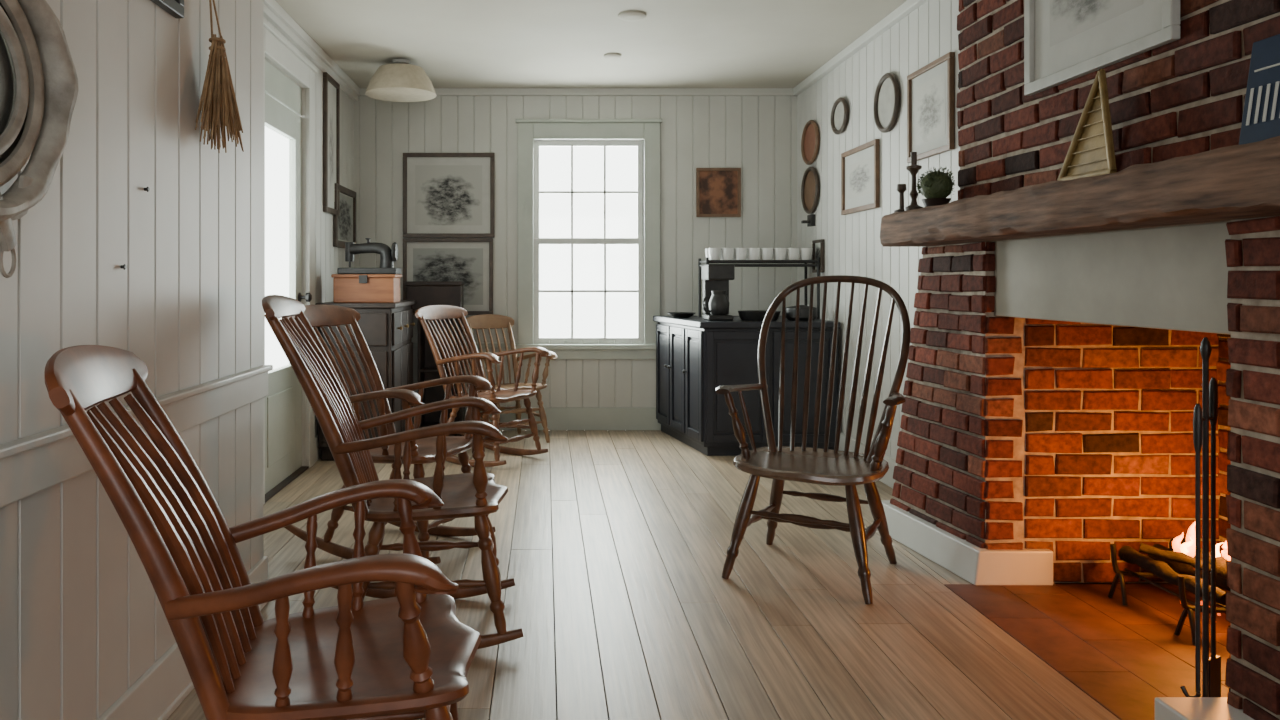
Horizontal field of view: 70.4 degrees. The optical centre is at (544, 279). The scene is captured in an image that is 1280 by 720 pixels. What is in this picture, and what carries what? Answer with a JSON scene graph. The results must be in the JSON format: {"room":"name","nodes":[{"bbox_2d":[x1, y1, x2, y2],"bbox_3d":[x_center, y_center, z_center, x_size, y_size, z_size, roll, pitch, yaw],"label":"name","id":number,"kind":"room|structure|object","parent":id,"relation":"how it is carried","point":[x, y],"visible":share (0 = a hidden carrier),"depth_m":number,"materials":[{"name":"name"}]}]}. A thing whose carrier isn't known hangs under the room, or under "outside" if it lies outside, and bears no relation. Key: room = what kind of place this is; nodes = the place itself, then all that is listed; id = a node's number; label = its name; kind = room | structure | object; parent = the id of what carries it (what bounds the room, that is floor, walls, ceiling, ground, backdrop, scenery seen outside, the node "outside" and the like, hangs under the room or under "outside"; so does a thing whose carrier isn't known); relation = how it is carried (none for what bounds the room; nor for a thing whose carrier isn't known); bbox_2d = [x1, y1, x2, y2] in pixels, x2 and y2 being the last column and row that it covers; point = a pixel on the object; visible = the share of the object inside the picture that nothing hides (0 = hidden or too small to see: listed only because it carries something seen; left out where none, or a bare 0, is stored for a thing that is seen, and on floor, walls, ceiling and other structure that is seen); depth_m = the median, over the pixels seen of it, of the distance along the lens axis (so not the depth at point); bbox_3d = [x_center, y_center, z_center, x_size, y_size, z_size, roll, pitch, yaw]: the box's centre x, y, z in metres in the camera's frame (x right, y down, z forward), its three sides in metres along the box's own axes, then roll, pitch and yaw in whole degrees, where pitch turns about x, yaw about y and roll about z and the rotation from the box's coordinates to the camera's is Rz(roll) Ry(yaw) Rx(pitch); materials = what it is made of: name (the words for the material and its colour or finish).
{"room":"sitting room","nodes":[
{"label":"sitting room","id":0,"kind":"room"},
{"bbox_2d":[0,0,353,719],"bbox_3d":[-1.225,-0.150,2.100,0.510,2.500,9.000,0,0,0],"label":"wall","id":1,"kind":"structure","parent":0,"point":[83,618],"depth_m":2.09,"materials":[{"name":"white wood"}]},
{"bbox_2d":[0,0,78,277],"bbox_3d":[-0.925,-0.300,1.420,0.074,0.594,0.620,0,0,0],"label":"mirror","id":2,"kind":"object","parent":1,"relation":"attached to","point":[39,89],"visible":1,"depth_m":1.61,"materials":[{"name":"grey mirror"}]},
{"bbox_2d":[0,2,27,163],"bbox_3d":[-0.952,-0.340,1.420,0.012,0.380,0.470,0,0,0],"label":"mirror glass","id":3,"kind":"object","parent":2,"relation":"attached to","point":[9,76],"depth_m":1.58,"materials":[{"name":"grey mirror"}]},
{"bbox_2d":[121,186,149,269],"bbox_3d":[-0.966,-0.125,2.120,0.011,0.203,0.134,0,0,0],"label":"pegs","id":4,"kind":"object","parent":1,"relation":"attached to","point":[147,189],"visible":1,"depth_m":2.06,"materials":[{"name":"black metal"}]},
{"bbox_2d":[0,365,272,507],"bbox_3d":[-0.953,0.346,0.350,0.034,0.108,5.500,0,0,0],"label":"trim","id":5,"kind":"structure","parent":1,"relation":"attached to","point":[29,465],"depth_m":1.82,"materials":[{"name":"white wood"}]},
{"bbox_2d":[151,0,183,17],"bbox_3d":[-0.957,-0.850,2.240,0.024,0.330,0.240,0,0,0],"label":"framed print","id":6,"kind":"object","parent":1,"relation":"attached to","point":[175,8],"visible":1,"depth_m":2.30,"materials":[{"name":"black metal"}]},
{"bbox_2d":[97,556,267,719],"bbox_3d":[-0.957,1.025,0.350,0.026,0.150,5.500,0,0,0],"label":"baseboard","id":7,"kind":"structure","parent":1,"relation":"attached to","point":[163,687],"depth_m":2.23,"materials":[{"name":"white wood"}]},
{"bbox_2d":[195,0,243,152],"bbox_3d":[-0.922,-0.647,2.536,0.098,0.576,0.307,0,0,0],"label":"straw broom","id":8,"kind":"object","parent":1,"relation":"hanging from","point":[220,108],"visible":1,"depth_m":2.52,"materials":[{"name":"brown wicker"}]},
{"bbox_2d":[265,60,301,493],"bbox_3d":[-1.437,-0.016,4.840,0.046,2.208,0.840,0,0,0],"label":"door","id":9,"kind":"structure","parent":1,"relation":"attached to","point":[283,97],"depth_m":4.98,"materials":[{"name":"white wood"}]},
{"bbox_2d":[298,293,311,301],"bbox_3d":[-1.385,0.100,5.200,0.070,0.055,0.056,0,0,0],"label":"handle","id":10,"kind":"object","parent":9,"relation":"attached to","point":[308,297],"visible":0.96,"depth_m":5.18,"materials":[{"name":"black metal"}]},
{"bbox_2d":[263,19,317,504],"bbox_3d":[-1.380,-0.083,4.845,0.040,2.365,1.090,0,0,0],"label":"door frame","id":11,"kind":"structure","parent":1,"relation":"attached to","point":[276,47],"depth_m":5.24,"materials":[{"name":"white wood"}]},
{"bbox_2d":[263,0,359,100],"bbox_3d":[-1.375,-1.355,4.850,0.050,0.090,3.500,0,0,0],"label":"trim","id":12,"kind":"structure","parent":1,"relation":"attached to","point":[273,12],"depth_m":5.14,"materials":[{"name":"white wood"}]},
{"bbox_2d":[315,435,321,461],"bbox_3d":[-1.391,1.025,6.000,0.018,0.150,1.200,0,0,0],"label":"baseboard","id":13,"kind":"structure","parent":1,"relation":"attached to","point":[318,451],"depth_m":5.47,"materials":[{"name":"white wood"}]},
{"bbox_2d":[323,72,339,215],"bbox_3d":[-1.387,-0.870,5.850,0.024,0.880,0.360,0,0,0],"label":"framed print","id":14,"kind":"object","parent":1,"relation":"attached to","point":[331,88],"visible":0.98,"depth_m":5.83,"materials":[{"name":"brown wood"}]},
{"bbox_2d":[333,183,355,247],"bbox_3d":[-1.387,-0.430,6.250,0.024,0.420,0.620,0,0,0],"label":"framed print","id":15,"kind":"object","parent":1,"relation":"attached to","point":[344,225],"visible":0.77,"depth_m":6.23,"materials":[{"name":"brown wood"}]},
{"bbox_2d":[354,96,796,407],"bbox_3d":[0.225,-0.150,6.640,3.410,2.500,0.080,0,0,0],"label":"wall","id":16,"kind":"structure","parent":0,"point":[757,135],"depth_m":6.60,"materials":[{"name":"white wood"}]},
{"bbox_2d":[403,238,492,314],"bbox_3d":[-0.710,-0.025,6.587,0.660,0.560,0.024,0,0,0],"label":"framed print","id":17,"kind":"object","parent":16,"relation":"attached to","point":[468,260],"visible":0.73,"depth_m":6.59,"materials":[{"name":"brown wood"}]},
{"bbox_2d":[403,153,494,237],"bbox_3d":[-0.705,-0.620,6.587,0.670,0.620,0.024,0,0,0],"label":"framed print","id":18,"kind":"object","parent":16,"relation":"attached to","point":[446,195],"visible":1,"depth_m":6.59,"materials":[{"name":"beige paper"}]},
{"bbox_2d":[413,343,516,347],"bbox_3d":[0.225,0.480,6.590,3.250,0.040,0.020,0,0,0],"label":"trim","id":19,"kind":"structure","parent":16,"relation":"attached to","point":[415,345],"depth_m":6.58,"materials":[{"name":"white wood"}]},
{"bbox_2d":[412,408,660,429],"bbox_3d":[0.225,1.018,6.589,3.250,0.165,0.022,0,0,0],"label":"baseboard","id":20,"kind":"structure","parent":16,"relation":"attached to","point":[557,418],"depth_m":6.58,"materials":[{"name":"white wood"}]},
{"bbox_2d":[357,88,796,95],"bbox_3d":[0.225,-1.375,6.582,3.250,0.050,0.035,0,0,0],"label":"trim","id":21,"kind":"structure","parent":16,"relation":"attached to","point":[439,91],"depth_m":6.57,"materials":[{"name":"white wood"}]},
{"bbox_2d":[515,344,655,358],"bbox_3d":[0.320,0.525,6.570,1.090,0.110,0.060,0,0,0],"label":"sill","id":22,"kind":"structure","parent":16,"relation":"attached to","point":[563,351],"depth_m":6.58,"materials":[{"name":"white wood"}]},
{"bbox_2d":[533,140,643,343],"bbox_3d":[0.320,-0.280,6.635,0.810,1.500,0.060,0,0,0],"label":"sash","id":23,"kind":"object","parent":16,"relation":"attached to","point":[639,240],"visible":1,"depth_m":6.61,"materials":[{"name":"white wood"}]},
{"bbox_2d":[516,119,661,343],"bbox_3d":[0.320,-0.338,6.617,1.070,1.675,0.125,0,0,0],"label":"window frame","id":24,"kind":"structure","parent":16,"relation":"attached to","point":[648,130],"depth_m":6.57,"materials":[{"name":"white wood"}]},
{"bbox_2d":[696,168,740,216],"bbox_3d":[1.270,-0.640,6.587,0.325,0.360,0.024,0,0,0],"label":"plaque","id":25,"kind":"object","parent":16,"relation":"attached to","point":[718,190],"visible":1,"depth_m":6.59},
{"bbox_2d":[275,0,906,87],"bbox_3d":[0.575,-1.450,2.100,4.150,0.100,9.200,0,0,0],"label":"ceiling","id":26,"kind":"structure","parent":0,"point":[456,43],"depth_m":5.17,"materials":[{"name":"paint"}]},
{"bbox_2d":[365,59,435,101],"bbox_3d":[-0.920,-1.289,5.750,0.450,0.219,0.450,0,0,0],"label":"ceiling lamp","id":27,"kind":"object","parent":26,"relation":"attached to","point":[398,81],"depth_m":5.61,"materials":[{"name":"white glass"}]},
{"bbox_2d":[604,53,620,59],"bbox_3d":[0.420,-1.390,5.600,0.110,0.020,0.110,0,0,0],"label":"smoke detector","id":28,"kind":"object","parent":26,"relation":"attached to","point":[611,56],"visible":1,"depth_m":5.57,"materials":[{"name":"paint"}]},
{"bbox_2d":[618,11,645,20],"bbox_3d":[0.460,-1.390,4.750,0.150,0.020,0.150,0,0,0],"label":"smoke detector","id":29,"kind":"object","parent":26,"relation":"attached to","point":[627,15],"visible":1,"depth_m":4.71,"materials":[{"name":"paint"}]},
{"bbox_2d":[167,430,1119,719],"bbox_3d":[0.225,1.110,2.100,3.247,0.020,8.998,0,0,0],"label":"floor","id":30,"kind":"structure","parent":0,"point":[791,633],"depth_m":3.05,"materials":[{"name":"beige wood"}]},
{"bbox_2d":[44,345,480,719],"bbox_3d":[-0.463,0.609,1.644,0.764,0.984,0.613,0,0,-9],"label":"rocking chair","id":31,"kind":"object","parent":30,"relation":"on","point":[408,655],"visible":1,"depth_m":1.54,"materials":[{"name":"brown wood"}]},
{"bbox_2d":[265,466,308,501],"bbox_3d":[-1.430,1.094,4.840,0.100,0.012,0.840,0,0,0],"label":"threshold","id":32,"kind":"object","parent":30,"relation":"on","point":[294,475],"visible":0.51,"depth_m":4.83,"materials":[{"name":"brown wood"}]},
{"bbox_2d":[315,300,415,460],"bbox_3d":[-1.135,0.620,5.845,0.500,0.959,0.850,0,0,0],"label":"cabinet","id":33,"kind":"object","parent":30,"relation":"on","point":[386,328],"visible":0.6,"depth_m":5.45,"materials":[{"name":"black wood"}]},
{"bbox_2d":[331,274,401,302],"bbox_3d":[-1.105,0.052,5.596,0.390,0.174,0.268,0,0,0],"label":"storage box","id":34,"kind":"object","parent":33,"relation":"on","point":[347,288],"visible":1,"depth_m":5.48,"materials":[{"name":"brown wood"}]},
{"bbox_2d":[337,238,400,273],"bbox_3d":[-1.090,-0.148,5.600,0.360,0.224,0.200,0,0,0],"label":"sewing machine","id":35,"kind":"object","parent":34,"relation":"on","point":[388,256],"visible":0.98,"depth_m":5.57,"materials":[{"name":"black metal"}]},
{"bbox_2d":[283,305,495,563],"bbox_3d":[-0.653,0.604,3.721,0.768,0.996,0.613,0,0,24],"label":"rocking chair","id":36,"kind":"object","parent":30,"relation":"on","point":[423,451],"visible":0.52,"depth_m":3.80,"materials":[{"name":"brown wood"}]},
{"bbox_2d":[262,295,523,648],"bbox_3d":[-0.477,0.574,2.860,0.790,1.055,0.613,0,0,-5],"label":"rocking chair","id":37,"kind":"object","parent":30,"relation":"on","point":[476,494],"visible":0.78,"depth_m":2.69,"materials":[{"name":"brown wood"}]},
{"bbox_2d":[418,318,464,435],"bbox_3d":[-0.738,0.654,6.440,0.315,0.889,0.240,0,0,0],"label":"bookcase","id":38,"kind":"object","parent":30,"relation":"on","point":[427,367],"visible":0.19,"depth_m":6.53,"materials":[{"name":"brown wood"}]},
{"bbox_2d":[405,281,463,309],"bbox_3d":[-0.785,0.110,6.425,0.400,0.199,0.200,0,0,0],"label":"box","id":39,"kind":"object","parent":38,"relation":"on","point":[425,293],"visible":0.82,"depth_m":6.33,"materials":[{"name":"brown wood"}]},
{"bbox_2d":[415,305,550,466],"bbox_3d":[-0.402,0.630,5.549,0.717,0.942,0.589,0,0,34],"label":"rocking chair","id":40,"kind":"object","parent":30,"relation":"on","point":[431,312],"visible":0.75,"depth_m":5.57,"materials":[{"name":"brown wood"}]},
{"bbox_2d":[466,314,556,442],"bbox_3d":[-0.277,0.674,6.213,0.560,0.857,0.574,0,0,-30],"label":"wooden armchair","id":41,"kind":"object","parent":30,"relation":"on","point":[483,321],"visible":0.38,"depth_m":6.33,"materials":[{"name":"brown wood"}]},
{"bbox_2d":[653,316,840,455],"bbox_3d":[1.308,0.679,6.067,1.044,0.839,1.005,0,0,0],"label":"base cabinet","id":42,"kind":"object","parent":30,"relation":"on","point":[695,355],"visible":0.85,"depth_m":5.59,"materials":[{"name":"paint"}]},
{"bbox_2d":[667,312,694,317],"bbox_3d":[0.940,0.242,6.200,0.200,0.034,0.200,0,0,0],"label":"bowl","id":43,"kind":"object","parent":42,"relation":"on","point":[673,314],"visible":1,"depth_m":6.14,"materials":[{"name":"ceramic"}]},
{"bbox_2d":[702,264,734,320],"bbox_3d":[1.107,0.080,5.835,0.196,0.359,0.250,0,0,0],"label":"coffee maker","id":44,"kind":"object","parent":42,"relation":"on","point":[715,277],"visible":1,"depth_m":5.74,"materials":[{"name":"black metal"}]},
{"bbox_2d":[698,257,819,318],"bbox_3d":[1.450,0.054,6.135,0.758,0.409,0.308,0,0,0],"label":"wire shelf","id":45,"kind":"object","parent":42,"relation":"on","point":[805,265],"visible":0.78,"depth_m":5.99,"materials":[{"name":"metal"}]},
{"bbox_2d":[705,248,812,259],"bbox_3d":[1.453,-0.175,6.130,0.701,0.079,0.206,0,0,0],"label":"cups","id":46,"kind":"object","parent":45,"relation":"on","point":[712,253],"visible":0.96,"depth_m":6.04,"materials":[{"name":"ceramic"}]},
{"bbox_2d":[738,310,780,320],"bbox_3d":[1.380,0.230,5.800,0.270,0.059,0.270,0,0,0],"label":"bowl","id":47,"kind":"object","parent":42,"relation":"on","point":[747,315],"visible":0.84,"depth_m":5.71,"materials":[{"name":"ceramic"}]},
{"bbox_2d":[785,305,816,320],"bbox_3d":[1.650,0.209,5.800,0.200,0.099,0.200,0,0,0],"label":"pot","id":48,"kind":"object","parent":42,"relation":"on","point":[790,314],"visible":0.77,"depth_m":5.72,"materials":[{"name":"metal"}]},
{"bbox_2d":[716,275,909,603],"bbox_3d":[1.059,0.542,3.481,0.690,1.124,0.714,0,0,31],"label":"armchair","id":49,"kind":"object","parent":30,"relation":"on","point":[836,467],"visible":1,"depth_m":3.51,"materials":[{"name":"brown wood"}]},
{"bbox_2d":[877,0,1279,719],"bbox_3d":[2.004,-0.140,2.443,1.191,2.520,3.093,0,0,0],"label":"brick fireplace","id":50,"kind":"object","parent":30,"relation":"on","point":[1053,386],"visible":0.85,"depth_m":2.99,"materials":[{"name":"brick"}]},
{"bbox_2d":[894,184,906,211],"bbox_3d":[1.490,-0.341,3.760,0.060,0.119,0.060,0,0,0],"label":"candlestick","id":51,"kind":"object","parent":50,"relation":"on","point":[901,188],"visible":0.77,"depth_m":3.75,"materials":[{"name":"brown wood"}]},
{"bbox_2d":[904,152,922,210],"bbox_3d":[1.500,-0.401,3.660,0.071,0.239,0.072,0,0,0],"label":"candlestick","id":52,"kind":"object","parent":50,"relation":"on","point":[913,168],"visible":0.95,"depth_m":3.65,"materials":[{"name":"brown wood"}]},
{"bbox_2d":[916,166,954,206],"bbox_3d":[1.499,-0.358,3.450,0.141,0.154,0.141,0,0,0],"label":"potted plant","id":53,"kind":"object","parent":50,"relation":"on","point":[935,186],"visible":0.98,"depth_m":3.41,"materials":[{"name":"green plant"}]},
{"bbox_2d":[1057,69,1116,179],"bbox_3d":[1.542,-0.431,2.500,0.097,0.306,0.258,0,0,0],"label":"ornament","id":54,"kind":"object","parent":50,"relation":"on","point":[1091,149],"visible":0.86,"depth_m":2.50,"materials":[{"name":"beige wood"}]},
{"bbox_2d":[1024,0,1179,95],"bbox_3d":[1.571,-0.920,2.585,0.024,0.640,0.690,0,0,0],"label":"framed print","id":55,"kind":"object","parent":50,"relation":"attached to","point":[1065,40],"visible":1,"depth_m":2.62,"materials":[{"name":"white paper"}]},
{"bbox_2d":[1108,518,1230,644],"bbox_3d":[2.131,0.943,2.905,0.399,0.312,0.494,0,0,0],"label":"fire","id":56,"kind":"object","parent":50,"relation":"on","point":[1175,564],"visible":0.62,"depth_m":2.94,"materials":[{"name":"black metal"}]},
{"bbox_2d":[1180,337,1220,696],"bbox_3d":[1.617,0.618,2.201,0.115,0.956,0.110,0,0,-28],"label":"fireplace tool set","id":57,"kind":"object","parent":50,"relation":"on","point":[1211,666],"visible":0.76,"depth_m":2.20,"materials":[{"name":"black metal"}]},
{"bbox_2d":[1239,34,1279,144],"bbox_3d":[1.524,-0.397,1.840,0.048,0.234,0.220,0,0,0],"label":"board","id":58,"kind":"object","parent":50,"relation":"on","point":[1261,113],"visible":0.79,"depth_m":1.90,"materials":[{"name":"blue wood"}]},
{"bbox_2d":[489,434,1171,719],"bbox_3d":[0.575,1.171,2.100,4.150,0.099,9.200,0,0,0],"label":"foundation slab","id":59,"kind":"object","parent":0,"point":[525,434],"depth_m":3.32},
{"bbox_2d":[797,0,959,459],"bbox_3d":[1.890,-0.150,2.100,0.080,2.500,9.000,0,0,0],"label":"wall","id":60,"kind":"structure","parent":0,"point":[854,246],"depth_m":5.13,"materials":[{"name":"white wood"}]},
{"bbox_2d":[801,214,814,226],"bbox_3d":[1.810,-0.410,6.200,0.079,0.080,0.100,0,0,0],"label":"bracket","id":61,"kind":"object","parent":60,"relation":"attached to","point":[810,221],"visible":1,"depth_m":6.18,"materials":[{"name":"black metal"}]},
{"bbox_2d":[801,167,819,213],"bbox_3d":[1.833,-0.620,6.220,0.027,0.326,0.366,0,0,0],"label":"wall plaque","id":62,"kind":"object","parent":60,"relation":"attached to","point":[810,187],"visible":1,"depth_m":6.22,"materials":[{"name":"brown wood"}]},
{"bbox_2d":[801,120,819,164],"bbox_3d":[1.833,-0.950,6.220,0.027,0.306,0.366,0,0,0],"label":"wall plaque","id":63,"kind":"object","parent":60,"relation":"attached to","point":[810,140],"visible":1,"depth_m":6.22,"materials":[{"name":"brown wood"}]},
{"bbox_2d":[812,239,824,272],"bbox_3d":[1.837,-0.160,6.050,0.024,0.220,0.200,0,0,0],"label":"framed photo","id":64,"kind":"object","parent":60,"relation":"attached to","point":[818,246],"visible":0.98,"depth_m":6.03,"materials":[{"name":"brown wood"}]},
{"bbox_2d":[815,244,819,267],"bbox_3d":[1.839,-0.160,6.050,0.001,0.160,0.140,0,0,0],"label":"print","id":65,"kind":"object","parent":64,"relation":"attached to","point":[817,247],"depth_m":6.07},
{"bbox_2d":[830,97,848,134],"bbox_3d":[1.833,-1.020,5.600,0.027,0.226,0.286,0,0,0],"label":"wall mirror","id":66,"kind":"object","parent":60,"relation":"attached to","point":[840,109],"visible":1,"depth_m":5.59,"materials":[{"name":"brown wood"}]},
{"bbox_2d":[793,0,926,95],"bbox_3d":[1.830,-1.375,5.050,0.040,0.050,3.100,0,0,0],"label":"trim","id":67,"kind":"structure","parent":60,"relation":"attached to","point":[907,7],"depth_m":5.16,"materials":[{"name":"white wood"}]},
{"bbox_2d":[841,139,879,214],"bbox_3d":[1.837,-0.590,5.260,0.024,0.380,0.580,0,0,0],"label":"framed print","id":68,"kind":"object","parent":60,"relation":"attached to","point":[860,165],"visible":1,"depth_m":5.23,"materials":[{"name":"white paper"}]},
{"bbox_2d":[839,433,896,488],"bbox_3d":[1.840,1.025,5.280,0.020,0.150,2.640,0,0,0],"label":"baseboard","id":69,"kind":"structure","parent":60,"relation":"attached to","point":[888,479],"depth_m":4.85,"materials":[{"name":"white wood"}]},
{"bbox_2d":[873,73,899,132],"bbox_3d":[1.833,-0.950,4.830,0.027,0.316,0.326,0,0,0],"label":"wall mirror","id":70,"kind":"object","parent":60,"relation":"attached to","point":[886,105],"visible":1,"depth_m":4.82,"materials":[{"name":"brown wood"}]},
{"bbox_2d":[907,52,954,162],"bbox_3d":[1.837,-0.810,4.300,0.024,0.440,0.480,0,0,0],"label":"framed print","id":71,"kind":"object","parent":60,"relation":"attached to","point":[931,88],"visible":0.88,"depth_m":4.28,"materials":[{"name":"white paper"}]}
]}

